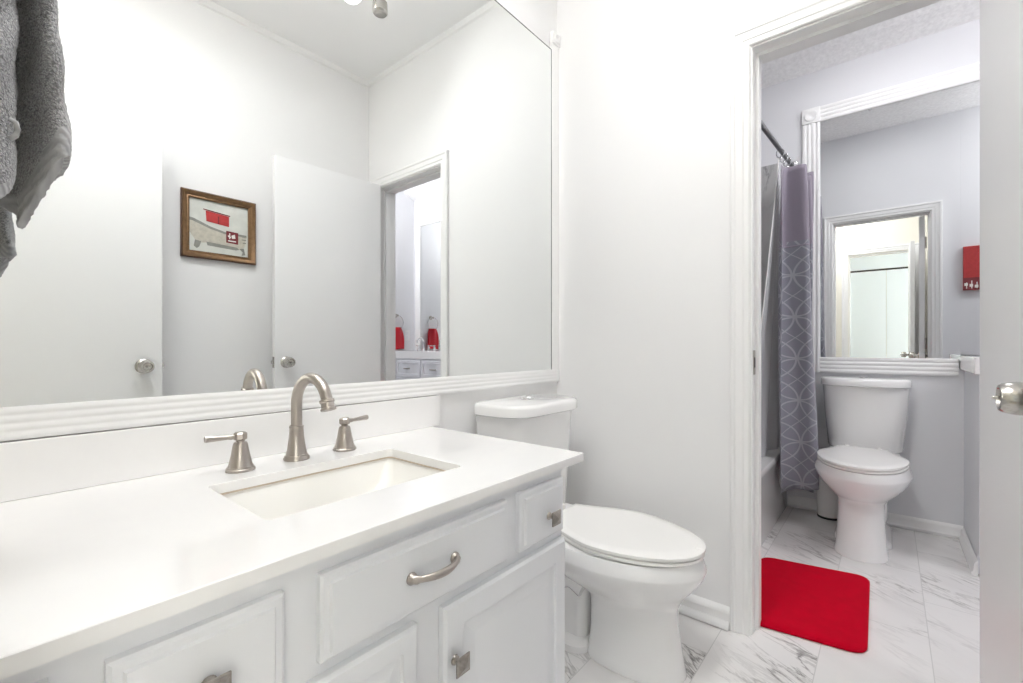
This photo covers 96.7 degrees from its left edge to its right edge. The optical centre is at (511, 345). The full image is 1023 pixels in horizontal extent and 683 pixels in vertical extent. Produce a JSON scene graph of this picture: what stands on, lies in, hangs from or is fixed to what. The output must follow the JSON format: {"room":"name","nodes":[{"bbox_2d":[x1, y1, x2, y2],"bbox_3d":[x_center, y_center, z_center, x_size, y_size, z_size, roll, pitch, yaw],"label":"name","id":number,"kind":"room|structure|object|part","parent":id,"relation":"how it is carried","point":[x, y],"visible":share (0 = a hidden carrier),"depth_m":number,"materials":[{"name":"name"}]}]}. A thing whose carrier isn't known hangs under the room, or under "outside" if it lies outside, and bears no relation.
{"room":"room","nodes":[
{"label":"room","id":0,"kind":"room"},
{"bbox_2d":[0,0,556,441],"bbox_3d":[-0.446,-0.385,1.397,0.120,2.770,1.900,0,0,40],"label":"wall","id":1,"kind":"structure","parent":0,"point":[539,16],"depth_m":1.82,"materials":[{"name":"white paint"}]},
{"bbox_2d":[0,395,439,502],"bbox_3d":[-0.583,0.215,1.120,0.020,0.100,1.054,0,0,40],"label":"backsplash","id":2,"kind":"structure","parent":1,"relation":"attached to","point":[33,467],"depth_m":0.95,"materials":[{"name":"white stone"}]},
{"bbox_2d":[0,0,559,440],"bbox_3d":[-0.350,-0.625,1.396,0.025,1.575,1.775,0,0,40],"label":"wall mirror","id":3,"kind":"object","parent":1,"relation":"attached to","point":[253,197],"visible":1,"depth_m":1.13,"materials":[{"name":"clear glass"}]},
{"bbox_3d":[-0.354,0.134,1.399,0.014,0.057,1.775,0,0,40],"label":"frame","id":4,"kind":"part","parent":3,"relation":"part of","materials":[{"name":"white paint"}]},
{"bbox_3d":[0.196,-0.627,2.062,0.013,1.462,0.053,0,0,40],"label":"frame","id":5,"kind":"part","parent":3,"relation":"part of","materials":[{"name":"white paint"}]},
{"bbox_2d":[557,0,812,606],"bbox_3d":[1.378,-0.450,1.198,3.340,2.900,0.124,0,0,40],"label":"wall","id":6,"kind":"structure","parent":0,"point":[644,85],"depth_m":1.80,"materials":[{"name":"white paint"}]},
{"bbox_2d":[678,594,729,630],"bbox_3d":[0.483,0.962,1.839,0.742,0.068,0.034,0,0,40],"label":"baseboard","id":7,"kind":"structure","parent":6,"relation":"attached to","point":[716,614],"depth_m":1.65,"materials":[{"name":"white paint"}]},
{"bbox_2d":[753,350,754,374],"bbox_3d":[0.848,0.058,1.587,0.003,0.085,0.022,0,0,40],"label":"strike plate","id":8,"kind":"object","parent":6,"relation":"attached to","point":[753,350],"visible":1,"depth_m":1.58,"materials":[{"name":"silver metal"}]},
{"bbox_2d":[730,0,871,635],"bbox_3d":[1.059,-0.049,1.369,0.742,2.098,0.021,0,0,40],"label":"trim","id":9,"kind":"structure","parent":6,"relation":"attached to","point":[741,41],"depth_m":1.58,"materials":[{"name":"white paint"}]},
{"bbox_2d":[750,0,942,634],"bbox_3d":[1.105,-0.024,1.425,0.641,2.047,0.124,0,0,40],"label":"trim","id":10,"kind":"structure","parent":6,"relation":"attached to","point":[873,12],"depth_m":1.57,"materials":[{"name":"white paint"}]},
{"bbox_2d":[980,0,1022,682],"bbox_3d":[1.054,-0.021,0.932,0.183,2.025,0.666,0,0,37],"label":"door","id":11,"kind":"structure","parent":6,"relation":"in","point":[1001,21],"depth_m":1.02,"materials":[{"name":"white paint"}]},
{"bbox_3d":[0.856,0.088,0.755,0.066,0.064,0.064,0,0,37],"label":"knob","id":12,"kind":"part","parent":11,"relation":"part of","materials":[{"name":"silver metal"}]},
{"bbox_2d":[761,163,777,316],"bbox_3d":[0.963,-0.264,2.557,0.714,1.783,1.434,0,0,40],"label":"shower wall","id":13,"kind":"structure","parent":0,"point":[768,173],"depth_m":2.92,"materials":[{"name":"tile"}]},
{"bbox_2d":[565,505,979,682],"bbox_3d":[1.282,1.050,1.074,3.450,0.100,3.610,0,0,40],"label":"floor","id":14,"kind":"structure","parent":0,"point":[924,627],"depth_m":1.58,"materials":[{"name":"tile"}]},
{"bbox_2d":[0,470,564,682],"bbox_3d":[-0.382,0.643,0.894,0.614,0.714,0.961,0,0,40],"label":"vanity cabinet","id":15,"kind":"object","parent":14,"relation":"on","point":[474,592],"visible":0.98,"depth_m":0.71,"materials":[{"name":"white paint"}]},
{"bbox_3d":[-0.453,0.374,0.389,0.018,0.128,0.080,0,0,40],"label":"drawer","id":16,"kind":"part","parent":15,"relation":"part of","materials":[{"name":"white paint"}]},
{"bbox_3d":[-0.347,0.377,0.517,0.018,0.123,0.172,0,0,40],"label":"drawer","id":17,"kind":"part","parent":15,"relation":"part of","materials":[{"name":"white paint"}]},
{"bbox_3d":[-0.329,0.380,0.502,0.028,0.032,0.032,0,0,40],"label":"knob","id":18,"kind":"part","parent":15,"relation":"part of","materials":[{"name":"grey metal"}]},
{"bbox_2d":[0,395,582,679],"bbox_3d":[-0.364,0.225,0.937,0.591,0.120,1.054,0,0,40],"label":"countertop","id":19,"kind":"structure","parent":15,"relation":"on","point":[108,534],"depth_m":0.73,"materials":[{"name":"white stone"}]},
{"bbox_2d":[204,373,368,473],"bbox_3d":[-0.460,0.163,1.032,0.176,0.205,0.377,0,0,40],"label":"faucet","id":20,"kind":"object","parent":19,"relation":"on","point":[240,461],"visible":1,"depth_m":1.04,"materials":[{"name":"silver metal"}]},
{"bbox_3d":[-0.603,0.190,0.942,0.014,0.015,0.056,0,0,40],"label":"lever","id":21,"kind":"part","parent":20,"relation":"part of","materials":[{"name":"silver metal"}]},
{"bbox_3d":[-0.579,0.235,0.971,0.057,0.060,0.057,0,0,40],"label":"handle","id":22,"kind":"part","parent":20,"relation":"part of","materials":[{"name":"silver metal"}]},
{"bbox_3d":[-0.461,0.163,1.036,0.165,0.205,0.057,0,0,36],"label":"spout","id":23,"kind":"part","parent":20,"relation":"part of","materials":[{"name":"silver metal"}]},
{"bbox_3d":[-0.427,0.235,1.164,0.057,0.060,0.057,0,0,40],"label":"handle","id":24,"kind":"part","parent":20,"relation":"part of","materials":[{"name":"silver metal"}]},
{"bbox_3d":[-0.403,0.190,1.193,0.014,0.015,0.056,0,0,40],"label":"lever","id":25,"kind":"part","parent":20,"relation":"part of","materials":[{"name":"silver metal"}]},
{"bbox_2d":[221,457,445,519],"bbox_3d":[-0.336,0.339,0.928,0.312,0.106,0.471,0,0,40],"label":"sink","id":26,"kind":"object","parent":19,"relation":"in","point":[277,499],"visible":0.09,"depth_m":1.03,"materials":[{"name":"white ceramic"}]},
{"bbox_3d":[-0.214,0.664,0.678,0.018,0.421,0.178,0,0,40],"label":"door","id":27,"kind":"part","parent":15,"relation":"part of","materials":[{"name":"white paint"}]},
{"bbox_3d":[-0.136,0.373,0.772,0.018,0.122,0.394,0,0,40],"label":"drawer","id":28,"kind":"part","parent":15,"relation":"part of","materials":[{"name":"white paint"}]},
{"bbox_3d":[-0.119,0.372,0.755,0.031,0.020,0.114,0,0,40],"label":"bar pull","id":29,"kind":"part","parent":15,"relation":"part of","materials":[{"name":"silver metal"}]},
{"bbox_3d":[-0.089,0.553,0.792,0.028,0.032,0.032,0,0,40],"label":"knob","id":30,"kind":"part","parent":15,"relation":"part of","materials":[{"name":"grey metal"}]},
{"bbox_3d":[0.001,0.665,0.937,0.018,0.420,0.381,0,0,40],"label":"door","id":31,"kind":"part","parent":15,"relation":"part of","materials":[{"name":"white paint"}]},
{"bbox_3d":[0.068,0.372,1.017,0.018,0.124,0.164,0,0,40],"label":"drawer","id":32,"kind":"part","parent":15,"relation":"part of","materials":[{"name":"white paint"}]},
{"bbox_3d":[0.095,0.382,1.014,0.028,0.032,0.032,0,0,40],"label":"knob","id":33,"kind":"part","parent":15,"relation":"part of","materials":[{"name":"grey metal"}]},
{"bbox_2d":[474,393,706,682],"bbox_3d":[0.279,0.599,1.560,0.742,0.801,0.440,0,0,40],"label":"toilet","id":34,"kind":"object","parent":14,"relation":"on","point":[629,573],"visible":0.59,"depth_m":1.39,"materials":[{"name":"white ceramic"}]},
{"bbox_3d":[0.071,0.435,1.733,0.202,0.374,0.420,0,0,40],"label":"tank","id":35,"kind":"part","parent":34,"relation":"part of","materials":[{"name":"white ceramic"}]},
{"bbox_3d":[0.081,0.225,1.726,0.226,0.044,0.440,0,0,40],"label":"tank lid","id":36,"kind":"part","parent":34,"relation":"part of","materials":[{"name":"white ceramic"}]},
{"bbox_3d":[0.367,0.620,1.487,0.499,0.013,0.357,0,0,40],"label":"seat","id":37,"kind":"part","parent":34,"relation":"part of","materials":[{"name":"white plastic"}]},
{"bbox_3d":[0.368,0.604,1.486,0.502,0.016,0.357,0,0,40],"label":"seat lid","id":38,"kind":"part","parent":34,"relation":"part of","materials":[{"name":"white plastic"}]},
{"bbox_3d":[0.355,0.814,1.497,0.544,0.370,0.384,0,0,40],"label":"bowl","id":39,"kind":"part","parent":34,"relation":"part of","materials":[{"name":"white ceramic"}]},
{"bbox_2d":[761,447,786,545],"bbox_3d":[0.981,0.817,2.542,0.758,0.365,1.432,0,0,40],"label":"bathtub","id":40,"kind":"object","parent":14,"relation":"on","point":[773,502],"visible":0.02,"depth_m":2.50,"materials":[{"name":"white ceramic"}]},
{"bbox_2d":[760,557,869,652],"bbox_3d":[1.164,0.989,1.804,0.406,0.020,0.660,0,0,40],"label":"bath mat","id":41,"kind":"object","parent":14,"relation":"on","point":[830,607],"visible":0.87,"depth_m":1.73,"materials":[{"name":"red fabric"}]},
{"bbox_2d":[816,476,837,520],"bbox_3d":[1.852,0.885,2.654,0.128,0.227,0.128,0,0,40],"label":"waste bin","id":42,"kind":"object","parent":14,"relation":"on","point":[827,501],"visible":0.68,"depth_m":2.61,"materials":[{"name":"grey"}]},
{"bbox_2d":[814,376,912,563],"bbox_3d":[1.776,0.585,2.304,0.400,0.828,0.742,0,0,40],"label":"toilet","id":43,"kind":"object","parent":14,"relation":"on","point":[866,418],"visible":1,"depth_m":2.24,"materials":[{"name":"white ceramic"}]},
{"bbox_3d":[1.703,0.560,2.216,0.357,0.013,0.499,0,0,40],"label":"seat","id":44,"kind":"part","parent":43,"relation":"part of","materials":[{"name":"white plastic"}]},
{"bbox_3d":[1.702,0.543,2.215,0.357,0.016,0.502,0,0,40],"label":"seat lid","id":45,"kind":"part","parent":43,"relation":"part of","materials":[{"name":"white plastic"}]},
{"bbox_3d":[1.713,0.784,2.228,0.384,0.430,0.544,0,0,40],"label":"bowl","id":46,"kind":"part","parent":43,"relation":"part of","materials":[{"name":"white ceramic"}]},
{"bbox_3d":[1.949,0.392,2.512,0.382,0.342,0.202,0,0,40],"label":"tank","id":47,"kind":"part","parent":43,"relation":"part of","materials":[{"name":"white ceramic"}]},
{"bbox_3d":[1.941,0.198,2.502,0.400,0.044,0.226,0,0,40],"label":"tank lid","id":48,"kind":"part","parent":43,"relation":"part of","materials":[{"name":"white ceramic"}]},
{"bbox_2d":[964,371,979,573],"bbox_3d":[2.758,0.561,1.631,1.565,0.878,0.563,0,0,40],"label":"vanity cabinet","id":49,"kind":"object","parent":14,"relation":"on","point":[971,381],"visible":0.16,"depth_m":2.11,"materials":[{"name":"white paint"}]},
{"bbox_2d":[959,529,977,576],"bbox_3d":[2.157,0.964,2.150,0.020,0.068,0.464,0,0,40],"label":"baseboard","id":50,"kind":"structure","parent":49,"relation":"attached to","point":[972,561],"depth_m":2.10,"materials":[{"name":"white paint"}]},
{"bbox_2d":[959,355,979,374],"bbox_3d":[2.760,0.085,1.646,1.582,0.074,0.538,0,0,40],"label":"countertop","id":51,"kind":"structure","parent":49,"relation":"on","point":[968,363],"depth_m":2.06,"materials":[{"name":"white stone"}]},
{"bbox_2d":[761,19,979,528],"bbox_3d":[2.367,-0.375,2.389,3.340,2.750,0.100,0,0,40],"label":"wall","id":52,"kind":"structure","parent":0,"point":[934,438],"depth_m":2.47,"materials":[{"name":"white paint"}]},
{"bbox_2d":[761,120,798,166],"bbox_3d":[1.268,-1.118,2.304,0.060,0.060,1.438,0,0,43],"label":"shower rod","id":53,"kind":"object","parent":52,"relation":"attached to","point":[764,128],"visible":0.23,"depth_m":2.50,"materials":[{"name":"grey metal"}]},
{"bbox_2d":[761,160,780,456],"bbox_3d":[1.487,-0.212,2.617,0.512,1.698,0.088,0,0,-40],"label":"liner","id":54,"kind":"object","parent":53,"relation":"hanging from","point":[770,420],"visible":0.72,"depth_m":2.63,"materials":[{"name":"white plastic"}]},
{"bbox_2d":[776,149,818,492],"bbox_3d":[1.651,-0.147,2.635,0.206,1.963,0.361,0,0,30],"label":"shower curtain","id":55,"kind":"object","parent":53,"relation":"hanging from","point":[797,388],"visible":0.99,"depth_m":2.53,"materials":[{"name":"fabric"}]},
{"bbox_2d":[788,494,962,538],"bbox_3d":[2.029,0.964,2.592,0.780,0.068,0.020,0,0,40],"label":"baseboard","id":56,"kind":"structure","parent":52,"relation":"attached to","point":[895,520],"depth_m":2.47,"materials":[{"name":"white paint"}]},
{"bbox_2d":[802,62,979,376],"bbox_3d":[2.642,-0.641,2.075,2.235,1.598,0.028,0,0,40],"label":"wall mirror","id":57,"kind":"object","parent":52,"relation":"attached to","point":[896,168],"visible":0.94,"depth_m":2.51,"materials":[{"name":"clear glass"}]},
{"bbox_2d":[761,0,979,88],"bbox_3d":[1.907,-1.768,1.835,3.340,0.205,1.540,0,0,40],"label":"ceiling","id":58,"kind":"structure","parent":0,"point":[945,14],"depth_m":2.52,"materials":[{"name":"white paint"}]},
{"bbox_3d":[-0.512,-0.520,0.510,0.052,0.052,0.210,0,0,40],"label":"towel bar","id":59,"kind":"object","parent":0,"visible":0},
{"bbox_2d":[0,0,71,228],"bbox_3d":[-0.560,-0.339,0.465,0.158,0.445,0.163,0,0,40],"label":"bath towel","id":60,"kind":"object","parent":59,"relation":"hanging from","point":[36,132],"visible":1,"depth_m":0.49,"materials":[{"name":"grey fabric"}]}
]}

